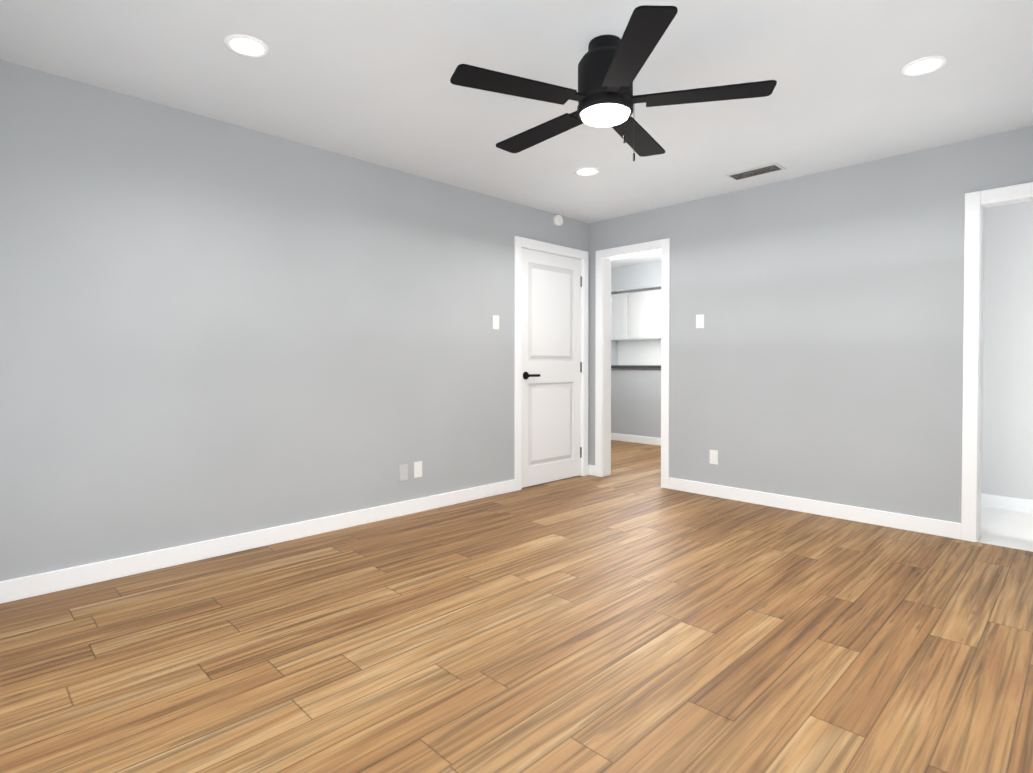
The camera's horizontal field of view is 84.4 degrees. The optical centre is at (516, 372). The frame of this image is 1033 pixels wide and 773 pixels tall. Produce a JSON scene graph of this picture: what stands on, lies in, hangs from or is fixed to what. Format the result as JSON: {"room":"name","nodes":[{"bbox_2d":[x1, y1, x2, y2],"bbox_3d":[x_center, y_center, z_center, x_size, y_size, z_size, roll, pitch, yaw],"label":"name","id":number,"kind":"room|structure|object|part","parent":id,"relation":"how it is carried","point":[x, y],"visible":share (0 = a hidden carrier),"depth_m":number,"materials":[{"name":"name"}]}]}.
{"room":"empty bedroom","nodes":[
{"label":"empty bedroom","id":0,"kind":"room"},
{"bbox_2d":[0,60,588,580],"bbox_3d":[-1.070,-0.198,3.875,4.870,2.440,0.120,-1,1,-45],"label":"wall","id":1,"kind":"structure","parent":0,"point":[210,328],"depth_m":3.21,"materials":[{"name":"grey paint"}]},
{"bbox_2d":[0,479,514,603],"bbox_3d":[-1.332,0.977,3.538,3.700,0.100,0.015,-1,1,-45],"label":"baseboard","id":2,"kind":"structure","parent":1,"relation":"attached to","point":[19,588],"depth_m":3.19,"materials":[{"name":"white wood"}]},
{"bbox_2d":[399,464,407,480],"bbox_3d":[-0.805,0.714,4.060,0.070,0.114,0.007,-1,1,-45],"label":"electrical outlet","id":3,"kind":"object","parent":1,"relation":"attached to","point":[403,472],"visible":1,"depth_m":4.06,"materials":[{"name":"grey plastic"}]},
{"bbox_2d":[414,461,421,477],"bbox_3d":[-0.715,0.708,4.147,0.070,0.114,0.008,-1,1,-45],"label":"electrical outlet","id":4,"kind":"object","parent":1,"relation":"attached to","point":[417,469],"visible":1,"depth_m":4.14,"materials":[{"name":"white plastic"}]},
{"bbox_2d":[493,315,498,328],"bbox_3d":[-0.167,-0.410,4.672,0.070,0.114,0.010,-1,1,-45],"label":"light switch","id":5,"kind":"object","parent":1,"relation":"attached to","point":[495,321],"visible":1,"depth_m":4.67,"materials":[{"name":"white plastic"}]},
{"bbox_2d":[514,236,588,490],"bbox_3d":[0.294,-0.077,5.214,0.990,2.160,0.142,-1,1,-45],"label":"trim","id":6,"kind":"structure","parent":1,"relation":"attached to","point":[520,243],"depth_m":4.92,"materials":[{"name":"white wood"}]},
{"bbox_2d":[522,248,581,487],"bbox_3d":[0.333,-0.039,5.181,0.833,2.068,0.091,-1,1,-45],"label":"door","id":7,"kind":"structure","parent":1,"relation":"in","point":[551,365],"depth_m":5.18,"materials":[{"name":"white wood"}]},
{"bbox_2d":[554,214,562,225],"bbox_3d":[0.383,-1.382,5.183,0.100,0.100,0.036,-1,1,-45],"label":"smoke detector","id":8,"kind":"object","parent":1,"relation":"attached to","point":[558,219],"visible":0.96,"depth_m":5.16,"materials":[{"name":"white plastic"}]},
{"bbox_2d":[0,440,1032,772],"bbox_3d":[0.254,1.067,4.238,7.240,0.100,6.690,-1,1,-45],"label":"floor","id":9,"kind":"structure","parent":0,"point":[630,614],"depth_m":2.15,"materials":[{"name":"brown wood"}]},
{"bbox_2d":[0,0,1032,267],"bbox_3d":[0.254,-1.473,4.202,7.240,0.100,6.690,-1,1,-45],"label":"ceiling","id":10,"kind":"structure","parent":0,"point":[366,80],"depth_m":2.70,"materials":[{"name":"paint"}]},
{"bbox_2d":[224,34,268,57],"bbox_3d":[-1.154,-1.393,2.441,0.176,0.008,0.176,-1,1,-45],"label":"recessed light","id":11,"kind":"object","parent":10,"relation":"in","point":[246,46],"visible":1,"depth_m":2.43,"materials":[{"name":"white plastic"}]},
{"bbox_2d":[574,167,598,175],"bbox_3d":[0.497,-1.416,4.028,0.176,0.008,0.176,-1,1,-45],"label":"recessed light","id":12,"kind":"object","parent":10,"relation":"in","point":[587,171],"visible":1,"depth_m":4.02,"materials":[{"name":"white plastic"}]},
{"bbox_2d":[450,5,776,160],"bbox_3d":[0.357,-1.148,2.465,1.302,0.500,1.265,-1,1,-45],"label":"fan","id":13,"kind":"object","parent":10,"relation":"hanging from","point":[610,67],"visible":1,"depth_m":2.32,"materials":[{"name":"black metal"}]},
{"bbox_3d":[0.469,-1.019,2.371,0.115,0.245,0.035,-1,1,-45],"label":"chain","id":14,"kind":"part","parent":13,"relation":"part of","materials":[{"name":"black"}]},
{"bbox_2d":[725,163,785,180],"bbox_3d":[1.692,-1.417,4.041,0.170,0.007,0.360,-1,1,-45],"label":"ceiling vent","id":15,"kind":"object","parent":10,"relation":"in","point":[759,171],"visible":1,"depth_m":4.03,"materials":[{"name":"grey metal"}]},
{"bbox_2d":[900,56,947,76],"bbox_3d":[1.860,-1.396,2.605,0.176,0.008,0.176,-1,1,-45],"label":"recessed light","id":16,"kind":"object","parent":10,"relation":"in","point":[923,66],"visible":1,"depth_m":2.60,"materials":[{"name":"white plastic"}]},
{"bbox_2d":[611,261,661,437],"bbox_3d":[2.321,-0.246,7.194,0.120,2.440,5.120,-1,1,-45],"label":"wall","id":17,"kind":"structure","parent":0,"point":[635,401],"depth_m":7.78,"materials":[{"name":"grey paint"}]},
{"bbox_2d":[611,365,660,367],"bbox_3d":[2.392,-0.068,7.267,0.420,0.038,5.116,-1,1,-45],"label":"countertop","id":18,"kind":"structure","parent":17,"relation":"attached to","point":[635,366],"depth_m":7.75,"materials":[{"name":"grey stone"}]},
{"bbox_2d":[611,433,660,445],"bbox_3d":[2.273,0.925,7.164,0.015,0.100,5.120,-1,1,-45],"label":"baseboard","id":19,"kind":"structure","parent":17,"relation":"attached to","point":[614,436],"depth_m":7.79,"materials":[{"name":"white wood"}]},
{"bbox_2d":[618,286,660,364],"bbox_3d":[3.666,-0.265,8.522,0.100,2.440,5.120,-1,1,-45],"label":"wall","id":20,"kind":"structure","parent":0,"point":[639,352],"depth_m":9.98,"materials":[{"name":"white paint"}]},
{"bbox_2d":[611,293,626,340],"bbox_3d":[1.863,-0.966,10.001,0.370,0.800,0.448,-1,1,-45],"label":"upper cabinet","id":21,"kind":"object","parent":20,"relation":"attached to","point":[618,301],"depth_m":9.84,"materials":[{"name":"white wood"}]},
{"bbox_2d":[627,290,650,339],"bbox_3d":[2.178,-0.961,9.681,0.370,0.800,0.450,-1,1,-45],"label":"upper cabinet","id":22,"kind":"object","parent":20,"relation":"attached to","point":[636,315],"depth_m":9.55,"materials":[{"name":"white wood"}]},
{"bbox_2d":[651,289,660,339],"bbox_3d":[2.494,-0.957,9.361,0.370,0.800,0.450,-1,1,-45],"label":"upper cabinet","id":23,"kind":"object","parent":20,"relation":"attached to","point":[655,294],"depth_m":9.32,"materials":[{"name":"white wood"}]},
{"bbox_2d":[589,125,1032,522],"bbox_3d":[2.100,-0.203,4.215,0.120,2.440,4.090,-1,1,-45],"label":"wall","id":24,"kind":"structure","parent":0,"point":[818,356],"depth_m":4.02,"materials":[{"name":"grey paint"}]},
{"bbox_2d":[595,238,669,488],"bbox_3d":[1.088,-0.078,5.242,0.156,2.160,0.790,-1,1,-45],"label":"trim","id":25,"kind":"structure","parent":24,"relation":"attached to","point":[604,257],"depth_m":5.42,"materials":[{"name":"white wood"}]},
{"bbox_2d":[696,314,703,328],"bbox_3d":[1.516,-0.420,4.711,0.010,0.114,0.070,-1,1,-45],"label":"light switch","id":26,"kind":"object","parent":24,"relation":"attached to","point":[700,321],"visible":1,"depth_m":4.71,"materials":[{"name":"white plastic"}]},
{"bbox_2d":[710,450,717,464],"bbox_3d":[1.604,0.691,4.638,0.008,0.114,0.070,-1,1,-45],"label":"electrical outlet","id":27,"kind":"object","parent":24,"relation":"attached to","point":[713,456],"visible":1,"depth_m":4.63,"materials":[{"name":"white plastic"}]},
{"bbox_2d":[669,477,960,539],"bbox_3d":[2.024,0.967,4.213,0.015,0.100,2.010,-1,1,-45],"label":"baseboard","id":28,"kind":"structure","parent":24,"relation":"attached to","point":[937,527],"depth_m":4.03,"materials":[{"name":"white wood"}]},
{"bbox_2d":[961,182,1032,541],"bbox_3d":[3.108,-0.026,3.196,0.156,2.115,0.940,-1,1,-45],"label":"trim","id":29,"kind":"structure","parent":24,"relation":"attached to","point":[977,203],"depth_m":3.44,"materials":[{"name":"white wood"}]},
{"bbox_2d":[978,506,1032,551],"bbox_3d":[3.387,1.023,3.648,1.130,0.004,1.210,-1,1,-45],"label":"floor","id":30,"kind":"structure","parent":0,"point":[1007,528],"depth_m":3.72,"materials":[{"name":"white"}]},
{"bbox_2d":[981,201,1032,499],"bbox_3d":[3.884,-0.200,4.016,0.120,2.440,1.300,-1,1,-45],"label":"wall","id":31,"kind":"structure","parent":0,"point":[1007,432],"depth_m":4.19,"materials":[{"name":"paint"}]},
{"bbox_2d":[981,493,1032,512],"bbox_3d":[3.783,0.970,4.039,0.015,0.100,1.210,-1,1,-45],"label":"baseboard","id":32,"kind":"structure","parent":31,"relation":"attached to","point":[987,500],"depth_m":4.20,"materials":[{"name":"white wood"}]}
]}

